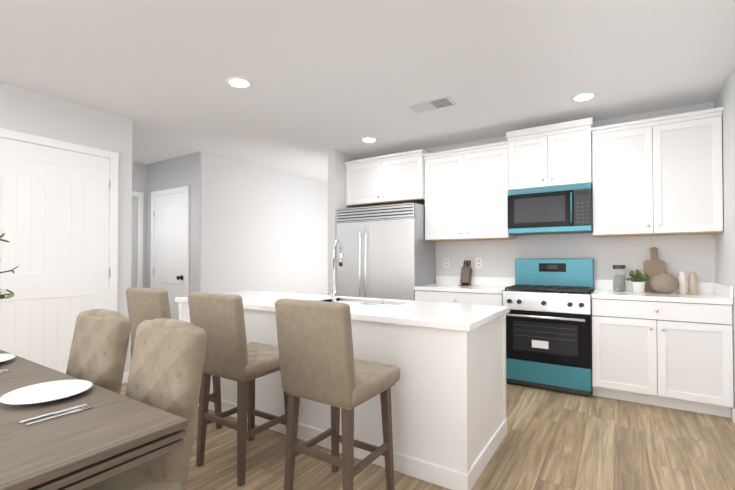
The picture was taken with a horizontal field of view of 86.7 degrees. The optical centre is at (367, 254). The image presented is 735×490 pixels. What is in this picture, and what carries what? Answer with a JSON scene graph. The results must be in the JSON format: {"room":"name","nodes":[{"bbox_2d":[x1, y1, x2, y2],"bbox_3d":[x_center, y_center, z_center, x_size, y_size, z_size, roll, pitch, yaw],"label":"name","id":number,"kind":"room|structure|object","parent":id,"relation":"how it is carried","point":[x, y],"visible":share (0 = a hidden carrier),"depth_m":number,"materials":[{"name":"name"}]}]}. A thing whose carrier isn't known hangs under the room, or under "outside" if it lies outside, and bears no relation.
{"room":"kitchen","nodes":[
{"label":"kitchen","id":0,"kind":"room"},
{"bbox_2d":[0,82,131,372],"bbox_3d":[-4.546,-0.069,2.200,1.740,2.650,5.270,0,-1,33],"label":"wall","id":1,"kind":"structure","parent":0,"point":[31,112],"depth_m":3.64,"materials":[{"name":"white paint"}]},
{"bbox_2d":[0,128,118,373],"bbox_3d":[-2.712,0.132,3.359,0.094,2.276,1.053,0,-1,33],"label":"door","id":2,"kind":"structure","parent":1,"relation":"attached to","point":[59,213],"depth_m":3.39,"materials":[{"name":"white wood"}]},
{"bbox_2d":[122,372,128,383],"bbox_3d":[-2.420,1.227,3.879,0.012,0.100,0.148,0,-1,33],"label":"baseboard","id":3,"kind":"structure","parent":1,"relation":"attached to","point":[125,377],"depth_m":3.88,"materials":[{"name":"white"}]},
{"bbox_2d":[132,161,146,287],"bbox_3d":[-3.654,-0.030,5.392,0.200,2.650,1.670,0,-1,33],"label":"wall","id":4,"kind":"structure","parent":0,"point":[139,177],"depth_m":5.75,"materials":[{"name":"white paint"}]},
{"bbox_2d":[131,191,143,344],"bbox_3d":[-3.536,0.186,5.356,0.030,2.216,0.868,0,-1,33],"label":"door","id":5,"kind":"structure","parent":4,"relation":"attached to","point":[137,246],"depth_m":5.66,"materials":[{"name":"grey paint"}]},
{"bbox_2d":[146,151,201,293],"bbox_3d":[-2.732,-0.029,5.449,1.290,2.650,0.020,0,-1,33],"label":"wall","id":6,"kind":"structure","parent":0,"point":[179,171],"depth_m":5.25,"materials":[{"name":"grey paint"}]},
{"bbox_2d":[150,186,189,319],"bbox_3d":[-2.785,0.187,5.411,0.908,2.216,0.094,0,-1,33],"label":"door","id":7,"kind":"structure","parent":6,"relation":"attached to","point":[170,236],"depth_m":5.41,"materials":[{"name":"white wood"}]},
{"bbox_2d":[201,152,327,294],"bbox_3d":[-1.530,-0.007,7.327,1.290,2.650,4.440,0,-1,33],"label":"wall block","id":8,"kind":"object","parent":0,"point":[264,229],"visible":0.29,"depth_m":5.97,"materials":[{"name":"white paint"}]},
{"bbox_2d":[328,149,358,292],"bbox_3d":[0.500,-0.016,6.538,0.120,2.650,3.580,0,-1,33],"label":"wall","id":9,"kind":"structure","parent":0,"point":[337,159],"depth_m":5.05,"materials":[{"name":"white paint"}]},
{"bbox_2d":[0,0,734,183],"bbox_3d":[-1.017,-1.441,3.240,7.100,0.120,10.800,0,-1,33],"label":"ceiling","id":10,"kind":"structure","parent":0,"point":[325,76],"depth_m":2.87,"materials":[{"name":"white paint"}]},
{"bbox_2d":[226,77,252,88],"bbox_3d":[-1.029,-1.379,3.128,0.206,0.006,0.206,0,-1,33],"label":"recessed light","id":11,"kind":"object","parent":10,"relation":"in","point":[240,82],"visible":1,"depth_m":3.11,"materials":[{"name":"white plastic"}]},
{"bbox_2d":[361,137,377,142],"bbox_3d":[0.020,-1.361,4.618,0.206,0.006,0.206,0,-1,33],"label":"recessed light","id":12,"kind":"object","parent":10,"relation":"in","point":[369,139],"visible":0.96,"depth_m":4.59,"materials":[{"name":"white plastic"}]},
{"bbox_2d":[407,96,455,112],"bbox_3d":[0.589,-1.373,3.577,0.400,0.008,0.200,0,-1,33],"label":"ceiling vent","id":13,"kind":"object","parent":10,"relation":"in","point":[447,101],"visible":0.98,"depth_m":3.57,"materials":[{"name":"white metal"}]},
{"bbox_2d":[571,92,596,101],"bbox_3d":[1.887,-1.376,3.398,0.206,0.006,0.206,0,-1,33],"label":"recessed light","id":14,"kind":"object","parent":10,"relation":"in","point":[583,96],"visible":1,"depth_m":3.38,"materials":[{"name":"white plastic"}]},
{"bbox_2d":[120,345,734,489],"bbox_3d":[-1.017,1.319,3.207,7.100,0.100,10.800,0,-1,33],"label":"floor","id":15,"kind":"structure","parent":0,"point":[554,440],"depth_m":2.46,"materials":[{"name":"brown wood"}]},
{"bbox_2d":[0,350,187,489],"bbox_3d":[-1.534,0.864,1.180,1.740,0.760,1.020,0,-1,33],"label":"dining table","id":16,"kind":"object","parent":15,"relation":"on","point":[110,434],"visible":0.88,"depth_m":1.06,"materials":[{"name":"brown wood"}]},
{"bbox_2d":[0,233,8,241],"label":"plant","id":17,"kind":"object","parent":16,"relation":"on","point":[3,234],"depth_m":1.72,"materials":[{"name":"green plant"}]},
{"bbox_2d":[0,369,10,372],"bbox_3d":[-1.559,0.486,1.575,0.056,0.004,0.170,0,-1,33],"label":"cutlery","id":18,"kind":"object","parent":16,"relation":"on","point":[4,371],"visible":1,"depth_m":1.63,"materials":[{"name":"silver metal"}]},
{"bbox_2d":[0,289,13,298],"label":"plant","id":19,"kind":"object","parent":16,"relation":"on","point":[11,295],"depth_m":1.66,"materials":[{"name":"green plant"}]},
{"bbox_2d":[0,354,15,362],"bbox_3d":[-1.734,0.480,1.735,0.250,0.020,0.250,0,-1,33],"label":"plate","id":20,"kind":"object","parent":16,"relation":"on","point":[5,357],"visible":1,"depth_m":1.81,"materials":[{"name":"white ceramic"}]},
{"bbox_2d":[0,379,92,404],"bbox_3d":[-1.093,0.475,1.336,0.250,0.020,0.250,0,-1,33],"label":"plate","id":21,"kind":"object","parent":16,"relation":"on","point":[44,392],"visible":1,"depth_m":1.34,"materials":[{"name":"white ceramic"}]},
{"bbox_2d":[18,404,93,425],"bbox_3d":[-0.935,0.481,1.176,0.056,0.004,0.170,0,-1,33],"label":"cutlery","id":22,"kind":"object","parent":16,"relation":"on","point":[64,410],"visible":1,"depth_m":1.18,"materials":[{"name":"silver metal"}]},
{"bbox_2d":[66,309,131,393],"bbox_3d":[-1.367,0.751,1.591,0.430,1.001,0.610,0,-1,33],"label":"chair","id":23,"kind":"object","parent":15,"relation":"on","point":[99,349],"visible":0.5,"depth_m":1.71,"materials":[{"name":"brown fabric"}]},
{"bbox_2d":[81,318,206,489],"bbox_3d":[-0.904,0.748,1.294,0.430,1.001,0.610,0,-1,33],"label":"chair","id":24,"kind":"object","parent":15,"relation":"on","point":[166,365],"visible":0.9,"depth_m":1.39,"materials":[{"name":"brown fabric"}]},
{"bbox_2d":[126,287,221,428],"bbox_3d":[-1.348,0.745,2.770,0.456,1.038,0.524,0,-1,33],"label":"stool","id":25,"kind":"object","parent":15,"relation":"on","point":[143,304],"visible":0.21,"depth_m":2.58,"materials":[{"name":"beige fabric"}]},
{"bbox_2d":[188,292,287,486],"bbox_3d":[-0.746,0.740,2.385,0.456,1.038,0.524,0,-1,33],"label":"stool","id":26,"kind":"object","parent":15,"relation":"on","point":[231,353],"visible":0.73,"depth_m":2.18,"materials":[{"name":"beige fabric"}]},
{"bbox_2d":[275,298,399,489],"bbox_3d":[-0.144,0.736,1.999,0.456,1.038,0.524,0,-1,33],"label":"stool","id":27,"kind":"object","parent":15,"relation":"on","point":[319,363],"visible":1,"depth_m":1.83,"materials":[{"name":"beige fabric"}]},
{"bbox_2d":[179,299,506,489],"bbox_3d":[-0.345,0.840,3.103,2.614,0.855,0.864,0,-1,33],"label":"kitchen island","id":28,"kind":"object","parent":15,"relation":"on","point":[448,407],"depth_m":2.26,"materials":[{"name":"white wood"}]},
{"bbox_2d":[175,291,509,330],"bbox_3d":[-0.345,0.392,3.108,2.650,0.040,0.900,0,-1,33],"label":"island countertop","id":29,"kind":"structure","parent":28,"relation":"on","point":[405,313],"depth_m":2.56,"materials":[{"name":"white stone"}]},
{"bbox_2d":[336,203,434,300],"bbox_3d":[0.208,0.352,4.929,1.105,1.875,0.678,0,-1,33],"label":"fridge","id":30,"kind":"object","parent":15,"relation":"on","point":[388,251],"visible":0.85,"depth_m":4.66,"materials":[{"name":"silver metal"}]},
{"bbox_2d":[414,288,502,305],"bbox_3d":[1.103,0.840,4.388,0.966,0.885,0.628,0,-1,33],"label":"base cabinet","id":31,"kind":"object","parent":15,"relation":"on","point":[421,294],"depth_m":4.11,"materials":[{"name":"white wood"}]},
{"bbox_2d":[414,284,508,291],"bbox_3d":[1.101,0.377,4.390,0.966,0.040,0.637,0,-1,33],"label":"countertop","id":32,"kind":"structure","parent":31,"relation":"on","point":[445,287],"depth_m":4.24,"materials":[{"name":"white stone"}]},
{"bbox_2d":[459,260,471,285],"bbox_3d":[1.164,0.211,4.605,0.100,0.298,0.184,0,-1,33],"label":"knife block","id":33,"kind":"object","parent":32,"relation":"on","point":[466,275],"visible":0.98,"depth_m":4.58,"materials":[{"name":"brown wood"}]},
{"bbox_2d":[502,258,593,396],"bbox_3d":[1.806,0.657,3.882,0.754,1.240,0.712,0,-1,33],"label":"range","id":34,"kind":"object","parent":15,"relation":"on","point":[548,302],"visible":0.96,"depth_m":3.66,"materials":[{"name":"teal metal"}]},
{"bbox_2d":[591,296,733,417],"bbox_3d":[2.548,0.828,3.463,0.932,0.885,0.628,0,-1,33],"label":"base cabinet","id":35,"kind":"object","parent":15,"relation":"on","point":[673,349],"depth_m":3.18,"materials":[{"name":"white wood"}]},
{"bbox_2d":[591,288,732,303],"bbox_3d":[2.545,0.366,3.465,0.932,0.040,0.637,0,-1,33],"label":"countertop","id":36,"kind":"structure","parent":35,"relation":"on","point":[710,296],"depth_m":3.30,"materials":[{"name":"white stone"}]},
{"bbox_2d":[612,265,625,290],"bbox_3d":[2.438,0.224,3.775,0.106,0.250,0.106,0,-1,33],"label":"jar","id":37,"kind":"object","parent":36,"relation":"on","point":[619,283],"visible":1,"depth_m":3.74,"materials":[{"name":"clear glass"}]},
{"bbox_2d":[625,269,649,292],"bbox_3d":[2.489,0.241,3.587,0.190,0.212,0.190,0,-1,33],"label":"plant pot","id":38,"kind":"object","parent":36,"relation":"on","point":[638,278],"visible":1,"depth_m":3.56,"materials":[{"name":"white ceramic"}]},
{"bbox_2d":[643,247,665,291],"bbox_3d":[2.698,0.136,3.664,0.170,0.422,0.122,0,-1,33],"label":"cutting board","id":39,"kind":"object","parent":36,"relation":"on","point":[653,266],"visible":0.77,"depth_m":3.66,"materials":[{"name":"brown wood"}]},
{"bbox_2d":[650,272,678,293],"bbox_3d":[2.664,0.251,3.499,0.210,0.190,0.210,0,-1,33],"label":"round vase","id":40,"kind":"object","parent":36,"relation":"on","point":[664,283],"visible":1,"depth_m":3.44,"materials":[{"name":"beige ceramic"}]},
{"bbox_2d":[677,272,686,293],"bbox_3d":[2.801,0.247,3.471,0.066,0.197,0.066,0,-1,33],"label":"shaker","id":41,"kind":"object","parent":36,"relation":"on","point":[682,287],"visible":0.98,"depth_m":3.45,"materials":[{"name":"beige ceramic"}]},
{"bbox_2d":[688,272,697,293],"bbox_3d":[2.885,0.247,3.453,0.066,0.197,0.066,0,-1,33],"label":"shaker","id":42,"kind":"object","parent":36,"relation":"on","point":[692,285],"visible":1,"depth_m":3.43,"materials":[{"name":"beige ceramic"}]},
{"bbox_2d":[421,102,715,289],"bbox_3d":[1.650,-0.041,4.514,4.000,2.650,0.150,0,-1,33],"label":"wall","id":43,"kind":"structure","parent":0,"point":[687,255],"depth_m":3.98,"materials":[{"name":"white paint"}]},
{"bbox_2d":[344,149,423,207],"bbox_3d":[0.288,-0.949,5.068,1.110,0.579,0.398,0,-1,33],"label":"upper cabinet","id":44,"kind":"object","parent":43,"relation":"attached to","point":[397,178],"depth_m":4.87,"materials":[{"name":"white wood"}]},
{"bbox_2d":[444,258,449,267],"bbox_3d":[0.984,0.098,4.845,0.074,0.120,0.008,0,-1,33],"label":"electrical outlet","id":45,"kind":"object","parent":43,"relation":"attached to","point":[446,262],"visible":1,"depth_m":4.84,"materials":[{"name":"white plastic"}]},
{"bbox_2d":[424,141,515,241],"bbox_3d":[1.179,-0.686,4.524,0.966,1.020,0.348,0,-1,33],"label":"upper cabinet","id":46,"kind":"object","parent":43,"relation":"attached to","point":[466,189],"depth_m":4.36,"materials":[{"name":"white wood"}]},
{"bbox_2d":[476,258,481,267],"bbox_3d":[1.321,0.096,4.629,0.074,0.120,0.008,0,-1,33],"label":"electrical outlet","id":47,"kind":"object","parent":43,"relation":"attached to","point":[478,262],"visible":1,"depth_m":4.62,"materials":[{"name":"white plastic"}]},
{"bbox_2d":[508,117,593,189],"bbox_3d":[1.897,-0.982,4.044,0.758,0.609,0.388,0,-1,33],"label":"upper cabinet","id":48,"kind":"object","parent":43,"relation":"attached to","point":[556,154],"depth_m":3.86,"materials":[{"name":"white wood"}]},
{"bbox_2d":[507,183,592,235],"bbox_3d":[1.876,-0.447,4.005,0.754,0.450,0.464,0,-1,33],"label":"microwave","id":49,"kind":"object","parent":48,"relation":"attached to","point":[560,209],"visible":1,"depth_m":3.83,"materials":[{"name":"teal"}]},
{"bbox_2d":[436,276,713,291],"bbox_3d":[1.983,0.305,4.194,2.664,0.099,0.017,0,-1,33],"label":"backsplash","id":50,"kind":"structure","parent":43,"relation":"attached to","point":[702,286],"depth_m":4.43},
{"bbox_2d":[592,107,723,236],"bbox_3d":[2.623,-0.697,3.600,0.932,1.020,0.348,0,-1,33],"label":"upper cabinet","id":51,"kind":"object","parent":43,"relation":"attached to","point":[659,176],"depth_m":3.43,"materials":[{"name":"white wood"}]},
{"bbox_2d":[714,68,734,417],"bbox_3d":[1.128,-0.093,0.188,0.214,2.650,8.000,0,-1,33],"label":"wall","id":52,"kind":"structure","parent":0,"point":[725,250],"depth_m":3.06,"materials":[{"name":"white paint"}]},
{"bbox_2d":[714,284,732,299],"bbox_3d":[2.926,0.293,3.212,0.017,0.099,0.620,0,-1,33],"label":"backsplash","id":53,"kind":"structure","parent":52,"relation":"attached to","point":[719,289],"depth_m":3.11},
{"bbox_2d":[732,408,734,423],"bbox_3d":[0.880,1.179,-0.004,0.012,0.100,7.035,0,-1,33],"label":"baseboard","id":54,"kind":"structure","parent":52,"relation":"attached to","point":[733,414],"depth_m":2.92,"materials":[{"name":"white wood"}]}
]}

